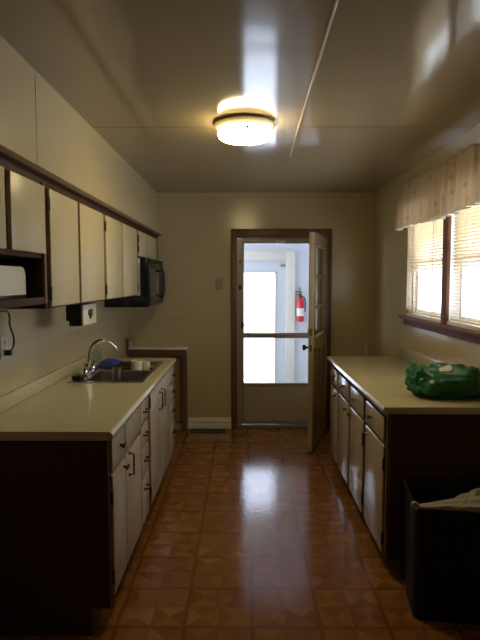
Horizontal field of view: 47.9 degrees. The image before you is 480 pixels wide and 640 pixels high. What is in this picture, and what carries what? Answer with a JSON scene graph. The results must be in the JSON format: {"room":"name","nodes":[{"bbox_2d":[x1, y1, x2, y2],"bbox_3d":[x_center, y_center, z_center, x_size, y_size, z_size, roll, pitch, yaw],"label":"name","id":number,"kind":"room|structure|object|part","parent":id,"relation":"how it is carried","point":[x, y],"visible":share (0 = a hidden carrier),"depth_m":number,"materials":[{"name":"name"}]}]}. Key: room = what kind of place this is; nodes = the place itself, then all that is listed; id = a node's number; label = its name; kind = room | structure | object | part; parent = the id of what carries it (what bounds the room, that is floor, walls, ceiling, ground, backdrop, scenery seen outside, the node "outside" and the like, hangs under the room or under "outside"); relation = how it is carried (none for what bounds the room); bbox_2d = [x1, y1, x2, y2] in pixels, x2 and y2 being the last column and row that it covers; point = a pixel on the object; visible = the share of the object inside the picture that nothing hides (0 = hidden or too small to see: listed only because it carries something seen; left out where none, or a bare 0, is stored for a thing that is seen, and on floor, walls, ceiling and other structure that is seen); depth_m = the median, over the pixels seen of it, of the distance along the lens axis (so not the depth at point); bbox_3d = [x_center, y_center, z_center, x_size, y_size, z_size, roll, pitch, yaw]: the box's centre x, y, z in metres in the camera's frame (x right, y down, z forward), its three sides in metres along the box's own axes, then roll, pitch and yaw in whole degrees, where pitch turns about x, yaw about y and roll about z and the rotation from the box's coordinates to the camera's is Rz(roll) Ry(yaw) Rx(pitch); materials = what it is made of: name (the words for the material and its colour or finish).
{"room":"kitchen","nodes":[
{"label":"kitchen","id":0,"kind":"room"},
{"bbox_2d":[0,300,128,395],"bbox_3d":[-1.224,0.186,2.022,0.100,2.430,7.390,0,4,0],"label":"wall","id":1,"kind":"structure","parent":0,"point":[31,361],"depth_m":3.32,"materials":[{"name":"beige paint"}]},
{"bbox_2d":[0,335,7,359],"bbox_3d":[-1.166,0.135,2.670,0.008,0.115,0.070,0,4,0],"label":"wall outlet","id":2,"kind":"object","parent":1,"relation":"attached to","point":[3,339],"visible":0.94,"depth_m":2.66,"materials":[{"name":"beige plastic"}]},
{"bbox_2d":[0,155,47,308],"bbox_3d":[-1.011,-0.319,1.964,0.327,0.554,0.832,0,4,0],"label":"upper cabinet","id":3,"kind":"object","parent":1,"relation":"attached to","point":[22,190],"visible":0.99,"depth_m":2.16,"materials":[{"name":"brown laminate"}]},
{"bbox_3d":[-0.859,-0.390,1.758,0.020,0.292,0.392,0,4,0],"label":"door","id":4,"kind":"part","parent":3,"relation":"part of","materials":[{"name":"beige laminate"}]},
{"bbox_2d":[0,265,25,355],"bbox_3d":[-1.031,-0.016,2.345,0.220,0.430,0.704,0,4,-5],"label":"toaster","id":5,"kind":"object","parent":3,"relation":"in","point":[12,278],"visible":1,"depth_m":2.21,"materials":[{"name":"white plastic"}]},
{"bbox_3d":[-1.132,0.031,2.508,0.039,0.291,0.371,0,4,-3],"label":"power cord","id":6,"kind":"part","parent":5,"relation":"part of","materials":[{"name":"black plastic"}]},
{"bbox_3d":[-0.856,-0.421,2.172,0.020,0.292,0.346,0,4,0],"label":"door","id":7,"kind":"part","parent":3,"relation":"part of","materials":[{"name":"beige laminate"}]},
{"bbox_2d":[0,349,101,412],"bbox_3d":[-1.155,0.355,3.362,0.022,0.075,2.166,0,4,0],"label":"backsplash","id":8,"kind":"structure","parent":1,"relation":"attached to","point":[20,394],"depth_m":3.11,"materials":[{"name":"beige laminate"}]},
{"bbox_2d":[5,177,104,308],"bbox_3d":[-1.002,-0.374,2.870,0.332,0.578,0.978,0,4,0],"label":"upper cabinet","id":9,"kind":"object","parent":1,"relation":"attached to","point":[74,224],"visible":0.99,"depth_m":2.70,"materials":[{"name":"brown laminate"}]},
{"bbox_3d":[-0.853,-0.337,2.617,0.020,0.525,0.408,0,4,0],"label":"door","id":10,"kind":"part","parent":9,"relation":"part of","materials":[{"name":"beige laminate"}]},
{"bbox_2d":[66,303,95,325],"bbox_3d":[-0.933,-0.042,3.214,0.117,0.134,0.285,0,4,0],"label":"can opener","id":11,"kind":"object","parent":9,"relation":"attached to","point":[83,314],"visible":0.93,"depth_m":3.08,"materials":[{"name":"black plastic"}]},
{"bbox_3d":[-0.898,-0.036,3.215,0.012,0.120,0.277,0,4,0],"label":"plate","id":12,"kind":"part","parent":11,"relation":"part of","materials":[{"name":"beige plastic"}]},
{"bbox_3d":[-0.850,-0.372,3.096,0.020,0.525,0.481,0,4,0],"label":"door","id":13,"kind":"part","parent":9,"relation":"part of","materials":[{"name":"beige laminate"}]},
{"bbox_2d":[0,312,184,350],"bbox_3d":[-0.872,0.095,3.307,0.587,0.012,4.570,0,4,0],"label":"trim","id":14,"kind":"structure","parent":1,"relation":"attached to","point":[129,312],"depth_m":4.47,"materials":[{"name":"beige"}]},
{"bbox_2d":[101,207,139,299],"bbox_3d":[-0.996,-0.452,3.921,0.332,0.578,1.126,0,4,0],"label":"upper cabinet","id":15,"kind":"object","parent":1,"relation":"attached to","point":[121,262],"visible":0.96,"depth_m":3.77,"materials":[{"name":"brown laminate"}]},
{"bbox_3d":[-0.847,-0.410,3.607,0.020,0.525,0.433,0,4,0],"label":"door","id":16,"kind":"part","parent":15,"relation":"part of","materials":[{"name":"beige laminate"}]},
{"bbox_3d":[-0.843,-0.448,4.123,0.020,0.525,0.511,0,4,0],"label":"door","id":17,"kind":"part","parent":15,"relation":"part of","materials":[{"name":"beige laminate"}]},
{"bbox_3d":[-0.994,-0.356,4.448,0.325,0.310,0.089,0,4,0],"label":"panel","id":18,"kind":"part","parent":15,"relation":"part of","materials":[{"name":"beige paint"}]},
{"bbox_2d":[128,339,132,346],"bbox_3d":[-1.131,0.237,5.542,0.040,0.072,0.134,0,4,0],"label":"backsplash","id":19,"kind":"structure","parent":1,"relation":"attached to","point":[130,341],"depth_m":5.48,"materials":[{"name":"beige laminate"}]},
{"bbox_2d":[135,225,157,259],"bbox_3d":[-0.989,-0.685,4.955,0.332,0.265,1.148,0,4,0],"label":"upper cabinet","id":20,"kind":"object","parent":1,"relation":"attached to","point":[147,247],"visible":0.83,"depth_m":4.79,"materials":[{"name":"brown laminate"}]},
{"bbox_2d":[104,258,165,306],"bbox_3d":[-0.924,-0.343,4.959,0.457,0.415,0.760,0,4,0],"label":"microwave oven","id":21,"kind":"object","parent":20,"relation":"attached to","point":[152,274],"visible":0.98,"depth_m":4.59,"materials":[{"name":"black"}]},
{"bbox_3d":[-0.773,-0.332,4.846,0.030,0.330,0.535,0,4,0],"label":"door panel","id":22,"kind":"part","parent":21,"relation":"part of","materials":[{"name":"black glass"}]},
{"bbox_3d":[-0.771,-0.360,5.226,0.030,0.330,0.223,0,4,0],"label":"control panel","id":23,"kind":"part","parent":21,"relation":"part of","materials":[{"name":"black plastic"}]},
{"bbox_3d":[-0.729,-0.342,5.048,0.067,0.276,0.025,0,4,0],"label":"handle","id":24,"kind":"part","parent":21,"relation":"part of","materials":[{"name":"black plastic"}]},
{"bbox_3d":[-0.840,-0.647,4.651,0.020,0.207,0.440,0,4,0],"label":"door","id":25,"kind":"part","parent":20,"relation":"part of","materials":[{"name":"beige laminate"}]},
{"bbox_3d":[-0.837,-0.683,5.139,0.020,0.207,0.430,0,4,0],"label":"door","id":26,"kind":"part","parent":20,"relation":"part of","materials":[{"name":"beige laminate"}]},
{"bbox_2d":[0,35,157,231],"bbox_3d":[-1.019,-0.821,1.936,0.311,0.408,7.170,0,4,0],"label":"soffit","id":27,"kind":"structure","parent":0,"point":[69,148],"depth_m":2.58,"materials":[{"name":"beige paint"}]},
{"bbox_2d":[35,70,37,164],"bbox_3d":[-0.860,-0.847,2.282,0.002,0.408,0.006,0,4,0],"label":"trim","id":28,"kind":"structure","parent":27,"relation":"attached to","point":[35,70],"depth_m":2.28,"materials":[{"name":"beige paint"}]},
{"bbox_2d":[0,144,160,235],"bbox_3d":[-0.836,-0.721,3.497,0.034,0.022,4.070,0,4,0],"label":"trim","id":29,"kind":"structure","parent":27,"relation":"attached to","point":[4,151],"depth_m":2.53,"materials":[{"name":"brown wood"}]},
{"bbox_2d":[0,0,479,192],"bbox_3d":[0.082,-1.075,1.920,2.812,0.100,7.390,0,4,0],"label":"ceiling","id":30,"kind":"structure","parent":0,"point":[396,82],"depth_m":2.39,"materials":[{"name":"white paint"}]},
{"bbox_2d":[92,127,214,127],"bbox_3d":[0.245,-1.113,3.115,2.201,0.001,0.005,0,4,0],"label":"trim","id":31,"kind":"structure","parent":30,"relation":"attached to","point":[92,127],"depth_m":3.12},
{"bbox_2d":[214,115,275,144],"bbox_3d":[0.027,-1.058,3.030,0.346,0.098,0.346,0,4,0],"label":"ceiling light","id":32,"kind":"object","parent":30,"relation":"attached to","point":[238,129],"visible":1,"depth_m":2.92,"materials":[{"name":"beige glass"}]},
{"bbox_3d":[0.027,-1.036,3.032,0.302,0.056,0.302,0,4,0],"label":"lamp shade","id":33,"kind":"part","parent":32,"relation":"part of","materials":[{"name":"white glass"}]},
{"bbox_2d":[289,0,338,156],"bbox_3d":[0.325,-1.071,2.541,0.012,0.012,2.630,0,4,1],"label":"trim","id":34,"kind":"structure","parent":30,"relation":"attached to","point":[336,1],"depth_m":2.20,"materials":[{"name":"beige wood"}]},
{"bbox_2d":[0,428,479,639],"bbox_3d":[0.082,1.458,2.108,2.812,0.120,7.390,0,4,0],"label":"floor","id":35,"kind":"structure","parent":0,"point":[246,533],"depth_m":3.04,"materials":[{"name":"tile"}]},
{"bbox_2d":[0,396,150,635],"bbox_3d":[-0.836,0.908,2.816,0.623,0.872,0.980,0,4,0],"label":"base cabinet","id":36,"kind":"object","parent":35,"relation":"on","point":[73,514],"visible":0.94,"depth_m":2.33,"materials":[{"name":"brown laminate"}]},
{"bbox_3d":[-0.857,0.944,2.336,0.587,0.872,0.016,0,4,0],"label":"panel","id":37,"kind":"part","parent":36,"relation":"part of","materials":[{"name":"brown laminate"}]},
{"bbox_2d":[0,349,175,440],"bbox_3d":[-0.848,0.374,3.361,0.635,0.113,2.166,0,4,0],"label":"countertop","id":38,"kind":"structure","parent":36,"relation":"on","point":[48,407],"depth_m":2.72,"materials":[{"name":"beige laminate"}]},
{"bbox_2d":[81,339,117,376],"bbox_3d":[-0.949,0.250,3.635,0.206,0.233,0.240,0,4,0],"label":"faucet","id":39,"kind":"object","parent":38,"relation":"on","point":[88,368],"visible":1,"depth_m":3.63,"materials":[{"name":"silver metal"}]},
{"bbox_3d":[-1.022,0.318,3.555,0.048,0.072,0.048,0,4,0],"label":"handle","id":40,"kind":"part","parent":39,"relation":"part of","materials":[{"name":"silver metal"}]},
{"bbox_3d":[-1.024,0.356,3.643,0.055,0.020,0.240,0,4,0],"label":"deck plate","id":41,"kind":"part","parent":39,"relation":"part of","materials":[{"name":"silver metal"}]},
{"bbox_3d":[-1.021,0.306,3.724,0.048,0.072,0.048,0,4,0],"label":"handle","id":42,"kind":"part","parent":39,"relation":"part of","materials":[{"name":"silver metal"}]},
{"bbox_3d":[-0.938,0.237,3.684,0.216,0.215,0.022,-3,5,-31],"label":"spout","id":43,"kind":"part","parent":39,"relation":"part of","materials":[{"name":"silver metal"}]},
{"bbox_2d":[67,361,163,382],"bbox_3d":[-0.838,0.442,3.804,0.475,0.175,0.870,0,4,0],"label":"sink","id":44,"kind":"object","parent":38,"relation":"in","point":[103,374],"visible":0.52,"depth_m":3.78,"materials":[{"name":"silver metal"}]},
{"bbox_2d":[72,374,84,379],"bbox_3d":[-1.035,0.365,3.456,0.065,0.030,0.085,0,4,0],"label":"scrubber","id":45,"kind":"object","parent":44,"relation":"on","point":[76,376],"visible":1,"depth_m":3.42,"materials":[{"name":"black plastic"}]},
{"bbox_2d":[97,358,121,365],"bbox_3d":[-0.989,0.312,4.091,0.130,0.039,0.240,0,4,0],"label":"cloth","id":46,"kind":"object","parent":44,"relation":"on","point":[109,361],"visible":0.94,"depth_m":4.01,"materials":[{"name":"blue fabric"}]},
{"bbox_2d":[112,367,120,380],"bbox_3d":[-0.837,0.427,3.667,0.064,0.214,0.064,0,4,0],"label":"tumbler","id":47,"kind":"object","parent":44,"relation":"in","point":[116,371],"visible":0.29,"depth_m":3.64,"materials":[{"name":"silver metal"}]},
{"bbox_3d":[-0.804,0.459,3.596,0.353,0.172,0.383,0,4,0],"label":"bowl","id":48,"kind":"part","parent":44,"relation":"part of","materials":[{"name":"silver metal"}]},
{"bbox_3d":[-0.802,0.428,4.010,0.353,0.172,0.383,0,4,0],"label":"bowl","id":49,"kind":"part","parent":44,"relation":"part of","materials":[{"name":"silver metal"}]},
{"bbox_2d":[131,360,141,369],"bbox_3d":[-0.759,0.404,3.976,0.084,0.214,0.084,0,4,0],"label":"tumbler","id":50,"kind":"object","parent":44,"relation":"in","point":[135,364],"visible":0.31,"depth_m":3.94,"materials":[{"name":"white ceramic"}]},
{"bbox_2d":[142,361,153,369],"bbox_3d":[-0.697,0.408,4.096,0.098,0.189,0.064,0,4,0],"label":"mug","id":51,"kind":"object","parent":44,"relation":"in","point":[145,364],"visible":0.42,"depth_m":4.07,"materials":[{"name":"white ceramic"}]},
{"bbox_3d":[-0.564,0.582,2.476,0.020,0.143,0.245,0,4,0],"label":"drawer","id":52,"kind":"part","parent":36,"relation":"part of","materials":[{"name":"beige paint"}]},
{"bbox_3d":[-0.564,0.945,2.509,0.020,0.545,0.248,0,4,0],"label":"door","id":53,"kind":"part","parent":36,"relation":"part of","materials":[{"name":"beige paint"}]},
{"bbox_3d":[-0.562,0.921,2.833,0.020,0.545,0.377,0,4,0],"label":"door","id":54,"kind":"part","parent":36,"relation":"part of","materials":[{"name":"beige paint"}]},
{"bbox_3d":[-0.539,0.718,2.694,0.029,0.128,0.018,0,4,0],"label":"handle","id":55,"kind":"part","parent":36,"relation":"part of","materials":[{"name":"brown metal"}]},
{"bbox_3d":[-0.562,0.558,2.807,0.020,0.143,0.375,0,4,0],"label":"drawer","id":56,"kind":"part","parent":36,"relation":"part of","materials":[{"name":"beige paint"}]},
{"bbox_3d":[-0.560,0.660,3.132,0.020,0.120,0.228,0,4,0],"label":"drawer","id":57,"kind":"part","parent":36,"relation":"part of","materials":[{"name":"beige paint"}]},
{"bbox_3d":[-0.560,0.524,3.122,0.020,0.123,0.228,0,4,0],"label":"drawer","id":58,"kind":"part","parent":36,"relation":"part of","materials":[{"name":"beige paint"}]},
{"bbox_3d":[-0.560,1.037,3.160,0.020,0.265,0.228,0,4,0],"label":"drawer","id":59,"kind":"part","parent":36,"relation":"part of","materials":[{"name":"beige paint"}]},
{"bbox_3d":[-0.560,0.812,3.143,0.020,0.155,0.228,0,4,0],"label":"drawer","id":60,"kind":"part","parent":36,"relation":"part of","materials":[{"name":"beige paint"}]},
{"bbox_2d":[121,368,169,506],"bbox_3d":[-0.829,0.838,3.763,0.624,0.872,0.914,0,4,0],"label":"base cabinet","id":61,"kind":"object","parent":35,"relation":"on","point":[158,417],"visible":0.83,"depth_m":3.62,"materials":[{"name":"brown laminate"}]},
{"bbox_3d":[-0.558,0.787,3.529,0.020,0.708,0.375,0,4,0],"label":"door","id":62,"kind":"part","parent":61,"relation":"part of","materials":[{"name":"beige paint"}]},
{"bbox_3d":[-0.532,0.538,3.764,0.029,0.138,0.018,0,4,0],"label":"handle","id":63,"kind":"part","parent":61,"relation":"part of","materials":[{"name":"brown metal"}]},
{"bbox_3d":[-0.555,0.755,3.963,0.020,0.708,0.465,0,4,0],"label":"door","id":64,"kind":"part","parent":61,"relation":"part of","materials":[{"name":"beige paint"}]},
{"bbox_2d":[126,338,188,430],"bbox_3d":[-0.843,0.659,5.554,0.617,0.965,0.170,0,4,0],"label":"wall ledge","id":65,"kind":"object","parent":35,"relation":"on","point":[179,353],"visible":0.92,"depth_m":5.55,"materials":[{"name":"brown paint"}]},
{"bbox_3d":[-0.873,0.679,5.628,0.557,0.775,0.024,0,4,0],"label":"panel","id":66,"kind":"part","parent":65,"relation":"part of","materials":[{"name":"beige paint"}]},
{"bbox_3d":[-0.851,0.328,5.495,0.602,0.055,0.020,0,4,0],"label":"rail","id":67,"kind":"part","parent":65,"relation":"part of","materials":[{"name":"brown wood"}]},
{"bbox_3d":[-0.873,1.104,5.637,0.557,0.065,0.069,0,4,0],"label":"rail","id":68,"kind":"part","parent":65,"relation":"part of","materials":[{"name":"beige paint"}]},
{"bbox_3d":[-0.572,0.745,5.579,0.045,0.790,0.129,0,4,0],"label":"post","id":69,"kind":"part","parent":65,"relation":"part of","materials":[{"name":"brown wood"}]},
{"bbox_2d":[169,365,176,457],"bbox_3d":[-0.826,0.795,4.341,0.623,0.872,0.241,0,4,0],"label":"base cabinet","id":70,"kind":"object","parent":35,"relation":"on","point":[171,369],"visible":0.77,"depth_m":4.31,"materials":[{"name":"brown laminate"}]},
{"bbox_3d":[-0.552,0.436,4.314,0.020,0.123,0.217,0,4,0],"label":"drawer","id":71,"kind":"part","parent":70,"relation":"part of","materials":[{"name":"beige paint"}]},
{"bbox_3d":[-0.552,0.949,4.352,0.020,0.265,0.217,0,4,0],"label":"drawer","id":72,"kind":"part","parent":70,"relation":"part of","materials":[{"name":"beige paint"}]},
{"bbox_3d":[-0.552,0.724,4.335,0.020,0.155,0.217,0,4,0],"label":"drawer","id":73,"kind":"part","parent":70,"relation":"part of","materials":[{"name":"beige paint"}]},
{"bbox_3d":[-0.552,0.572,4.324,0.020,0.120,0.217,0,4,0],"label":"drawer","id":74,"kind":"part","parent":70,"relation":"part of","materials":[{"name":"beige paint"}]},
{"bbox_2d":[190,429,226,432],"bbox_3d":[-0.322,1.139,5.551,0.365,0.008,0.120,0,4,0],"label":"floor vent","id":75,"kind":"object","parent":35,"relation":"in","point":[192,430],"visible":1,"depth_m":5.54,"materials":[{"name":"black plastic"}]},
{"bbox_2d":[193,429,223,431],"bbox_3d":[-0.324,1.137,5.551,0.322,0.004,0.096,0,4,0],"label":"grille","id":76,"kind":"object","parent":75,"relation":"attached to","point":[194,430],"depth_m":5.55,"materials":[{"name":"black plastic"}]},
{"bbox_3d":[-0.322,1.141,5.552,0.345,0.004,0.100,0,4,0],"label":"plate","id":77,"kind":"part","parent":75,"relation":"part of","materials":[{"name":"black plastic"}]},
{"bbox_2d":[237,424,307,427],"bbox_3d":[0.434,1.118,5.726,0.929,0.025,0.120,0,4,0],"label":"threshold","id":78,"kind":"object","parent":35,"relation":"on","point":[238,425],"visible":0.6,"depth_m":5.67,"materials":[{"name":"grey metal"}]},
{"bbox_2d":[330,365,350,484],"bbox_3d":[1.028,0.809,4.159,0.603,0.872,0.811,0,4,0],"label":"base cabinet","id":79,"kind":"object","parent":35,"relation":"on","point":[340,386],"visible":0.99,"depth_m":4.06,"materials":[{"name":"brown laminate"}]},
{"bbox_3d":[0.765,0.833,4.395,0.015,0.580,0.288,0,4,0],"label":"door","id":80,"kind":"part","parent":79,"relation":"part of","materials":[{"name":"beige paint"}]},
{"bbox_3d":[0.765,0.459,4.367,0.015,0.130,0.288,0,4,0],"label":"drawer","id":81,"kind":"part","parent":79,"relation":"part of","materials":[{"name":"beige paint"}]},
{"bbox_3d":[0.763,0.863,3.989,0.015,0.580,0.386,0,4,0],"label":"door","id":82,"kind":"part","parent":79,"relation":"part of","materials":[{"name":"beige paint"}]},
{"bbox_3d":[0.763,0.489,3.961,0.015,0.130,0.386,0,4,0],"label":"drawer","id":83,"kind":"part","parent":79,"relation":"part of","materials":[{"name":"beige paint"}]},
{"bbox_2d":[346,383,479,578],"bbox_3d":[1.022,0.875,3.263,0.603,0.872,0.983,0,4,0],"label":"base cabinet","id":84,"kind":"object","parent":35,"relation":"on","point":[385,450],"visible":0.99,"depth_m":2.77,"materials":[{"name":"brown laminate"}]},
{"bbox_3d":[0.760,0.897,3.530,0.015,0.580,0.393,0,4,0],"label":"door","id":85,"kind":"part","parent":84,"relation":"part of","materials":[{"name":"beige paint"}]},
{"bbox_3d":[0.760,0.523,3.502,0.015,0.130,0.393,0,4,0],"label":"drawer","id":86,"kind":"part","parent":84,"relation":"part of","materials":[{"name":"beige paint"}]},
{"bbox_3d":[0.757,0.932,3.052,0.015,0.580,0.410,0,4,0],"label":"door","id":87,"kind":"part","parent":84,"relation":"part of","materials":[{"name":"beige paint"}]},
{"bbox_3d":[0.757,0.558,3.025,0.015,0.130,0.410,0,4,0],"label":"drawer","id":88,"kind":"part","parent":84,"relation":"part of","materials":[{"name":"beige paint"}]},
{"bbox_2d":[327,346,479,414],"bbox_3d":[1.037,0.346,3.634,0.622,0.128,1.830,0,4,0],"label":"countertop","id":89,"kind":"structure","parent":84,"relation":"on","point":[381,379],"depth_m":3.32,"materials":[{"name":"beige laminate"}]},
{"bbox_2d":[404,362,479,399],"bbox_3d":[1.125,0.327,2.994,0.422,0.184,0.330,0,4,0],"label":"shopping bag","id":90,"kind":"object","parent":89,"relation":"on","point":[438,381],"visible":1,"depth_m":2.88,"materials":[{"name":"green plastic"}]},
{"bbox_3d":[1.037,0.911,2.782,0.568,0.872,0.016,0,4,0],"label":"panel","id":91,"kind":"part","parent":84,"relation":"part of","materials":[{"name":"brown laminate"}]},
{"bbox_2d":[403,478,479,624],"bbox_3d":[1.026,1.014,2.540,0.501,0.702,0.371,1,4,8],"label":"trash bin","id":92,"kind":"object","parent":35,"relation":"on","point":[442,516],"visible":1,"depth_m":2.42,"materials":[{"name":"black plastic"}]},
{"bbox_2d":[129,197,373,416],"bbox_3d":[0.105,-0.082,5.639,2.512,2.430,0.120,0,4,0],"label":"wall","id":93,"kind":"structure","parent":0,"point":[194,242],"depth_m":5.55,"materials":[{"name":"beige paint"}]},
{"bbox_2d":[188,417,230,428],"bbox_3d":[-0.317,1.077,5.657,0.450,0.116,0.020,0,4,0],"label":"baseboard","id":94,"kind":"structure","parent":93,"relation":"attached to","point":[193,422],"depth_m":5.65,"materials":[{"name":"white wood"}]},
{"bbox_2d":[216,278,222,289],"bbox_3d":[-0.214,-0.369,5.550,0.070,0.115,0.018,0,4,0],"label":"light switch","id":95,"kind":"object","parent":93,"relation":"attached to","point":[219,281],"visible":1,"depth_m":5.55,"materials":[{"name":"beige paint"}]},
{"bbox_2d":[157,193,374,196],"bbox_3d":[0.261,-1.268,5.475,2.201,0.040,0.030,0,4,0],"label":"trim","id":96,"kind":"structure","parent":93,"relation":"attached to","point":[158,194],"depth_m":5.46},
{"bbox_2d":[237,238,321,423],"bbox_3d":[0.434,0.130,5.650,0.929,1.953,0.075,0,4,0],"label":"door","id":97,"kind":"structure","parent":93,"relation":"in","point":[257,403],"depth_m":5.69,"materials":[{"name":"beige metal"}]},
{"bbox_3d":[0.422,0.877,5.715,0.759,0.357,0.019,0,4,0],"label":"kick panel","id":98,"kind":"part","parent":97,"relation":"part of","materials":[{"name":"beige paint"}]},
{"bbox_3d":[0.422,0.162,5.658,0.759,0.054,0.043,0,4,0],"label":"rail","id":99,"kind":"part","parent":97,"relation":"part of","materials":[{"name":"beige wood"}]},
{"bbox_2d":[231,229,331,428],"bbox_3d":[0.423,0.103,5.580,1.031,2.070,0.020,0,4,0],"label":"door frame","id":100,"kind":"structure","parent":93,"relation":"in","point":[235,233],"depth_m":5.54,"materials":[{"name":"brown wood"}]},
{"bbox_2d":[302,232,328,451],"bbox_3d":[0.748,0.179,5.168,0.172,1.956,0.859,1,4,17],"label":"door","id":101,"kind":"structure","parent":100,"relation":"attached to","point":[317,343],"depth_m":4.98,"materials":[{"name":"beige paint"}]},
{"bbox_3d":[0.701,0.629,5.050,0.036,0.700,0.287,1,4,17],"label":"panel","id":102,"kind":"part","parent":101,"relation":"part of","materials":[{"name":"beige paint"}]},
{"bbox_3d":[0.695,0.250,4.820,0.064,0.056,0.056,1,4,17],"label":"knob","id":103,"kind":"part","parent":101,"relation":"part of","materials":[{"name":"gold metal"}]},
{"bbox_3d":[0.803,0.604,5.379,0.036,0.700,0.245,1,4,17],"label":"panel","id":104,"kind":"part","parent":101,"relation":"part of","materials":[{"name":"beige paint"}]},
{"bbox_2d":[362,344,368,353],"bbox_3d":[1.304,0.302,5.595,0.070,0.100,0.008,0,4,0],"label":"wall outlet","id":105,"kind":"object","parent":93,"relation":"attached to","point":[365,347],"visible":1,"depth_m":5.59,"materials":[{"name":"beige paint"}]},
{"bbox_2d":[244,244,316,382],"bbox_3d":[0.098,-0.244,7.352,3.300,2.500,0.100,0,4,0],"label":"wall","id":106,"kind":"structure","parent":0,"point":[301,250],"depth_m":7.29,"materials":[{"name":"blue paint"}]},
{"bbox_2d":[244,261,285,382],"bbox_3d":[0.073,0.087,7.351,1.091,1.880,0.070,0,4,0],"label":"door","id":107,"kind":"structure","parent":106,"relation":"in","point":[277,267],"depth_m":7.32,"materials":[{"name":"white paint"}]},
{"bbox_2d":[244,250,294,382],"bbox_3d":[0.077,0.048,7.306,1.320,1.965,0.035,0,4,0],"label":"door frame","id":108,"kind":"structure","parent":106,"relation":"attached to","point":[288,256],"depth_m":7.26,"materials":[{"name":"white paint"}]},
{"bbox_2d":[295,287,305,321],"bbox_3d":[0.801,-0.207,7.227,0.120,0.455,0.130,-3,5,-32],"label":"fire extinguisher","id":109,"kind":"object","parent":106,"relation":"attached to","point":[300,302],"visible":1,"depth_m":7.20,"materials":[{"name":"red metal"}]},
{"bbox_2d":[371,123,479,368],"bbox_3d":[1.398,0.187,2.005,0.120,2.430,7.390,0,4,0],"label":"wall","id":110,"kind":"structure","parent":0,"point":[391,286],"depth_m":4.59,"materials":[{"name":"beige paint"}]},
{"bbox_2d":[394,138,479,230],"bbox_3d":[1.288,-0.802,3.229,0.117,0.356,2.301,0,4,0],"label":"window valance","id":111,"kind":"object","parent":110,"relation":"attached to","point":[452,187],"visible":1,"depth_m":3.34,"materials":[{"name":"beige fabric"}]},
{"bbox_2d":[398,214,479,344],"bbox_3d":[1.379,-0.350,3.287,0.175,0.928,2.245,0,4,0],"label":"window","id":112,"kind":"structure","parent":110,"relation":"in","point":[440,326],"depth_m":3.51,"materials":[{"name":"white paint"}]},
{"bbox_2d":[408,219,442,320],"bbox_3d":[1.369,-0.396,3.998,0.054,0.896,0.741,0,4,0],"label":"window blind","id":113,"kind":"object","parent":112,"relation":"attached to","point":[422,232],"visible":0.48,"depth_m":3.96,"materials":[{"name":"beige plastic"}]},
{"bbox_3d":[1.377,-0.042,4.024,0.024,0.014,0.733,0,4,0],"label":"rail","id":114,"kind":"part","parent":113,"relation":"part of","materials":[{"name":"beige"}]},
{"bbox_3d":[1.361,-0.415,3.759,0.002,0.768,0.002,0,4,0],"label":"ladder cord","id":115,"kind":"part","parent":113,"relation":"part of","materials":[{"name":"white fabric"}]},
{"bbox_3d":[1.443,-0.435,3.959,0.035,0.818,0.780,0,4,0],"label":"sash","id":116,"kind":"part","parent":112,"relation":"part of","materials":[{"name":"white glass"}]},
{"bbox_3d":[1.319,0.078,3.319,0.055,0.070,2.245,0,4,0],"label":"sill","id":117,"kind":"part","parent":112,"relation":"part of","materials":[{"name":"red wood"}]},
{"bbox_3d":[1.414,-0.403,3.528,0.108,0.858,0.065,0,4,0],"label":"mullion post","id":118,"kind":"part","parent":112,"relation":"part of","materials":[{"name":"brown wood"}]},
{"bbox_2d":[450,205,479,325],"bbox_3d":[1.362,-0.314,2.883,0.054,0.896,1.195,0,4,0],"label":"window blind","id":119,"kind":"object","parent":112,"relation":"attached to","point":[466,219],"visible":0.86,"depth_m":3.26,"materials":[{"name":"beige plastic"}]},
{"bbox_3d":[1.358,-0.378,3.262,0.002,0.768,0.002,0,4,0],"label":"ladder cord","id":120,"kind":"part","parent":119,"relation":"part of","materials":[{"name":"white fabric"}]},
{"bbox_3d":[1.370,0.040,2.910,0.024,0.014,1.187,0,4,0],"label":"rail","id":121,"kind":"part","parent":119,"relation":"part of","materials":[{"name":"beige"}]},
{"bbox_3d":[1.436,-0.354,2.877,0.035,0.818,1.210,0,4,0],"label":"sash","id":122,"kind":"part","parent":112,"relation":"part of","materials":[{"name":"white glass"}]},
{"bbox_2d":[399,346,479,395],"bbox_3d":[1.337,0.328,3.621,0.022,0.090,1.810,0,4,0],"label":"backsplash","id":123,"kind":"structure","parent":110,"relation":"attached to","point":[407,354],"depth_m":4.11,"materials":[{"name":"beige laminate"}]}
]}

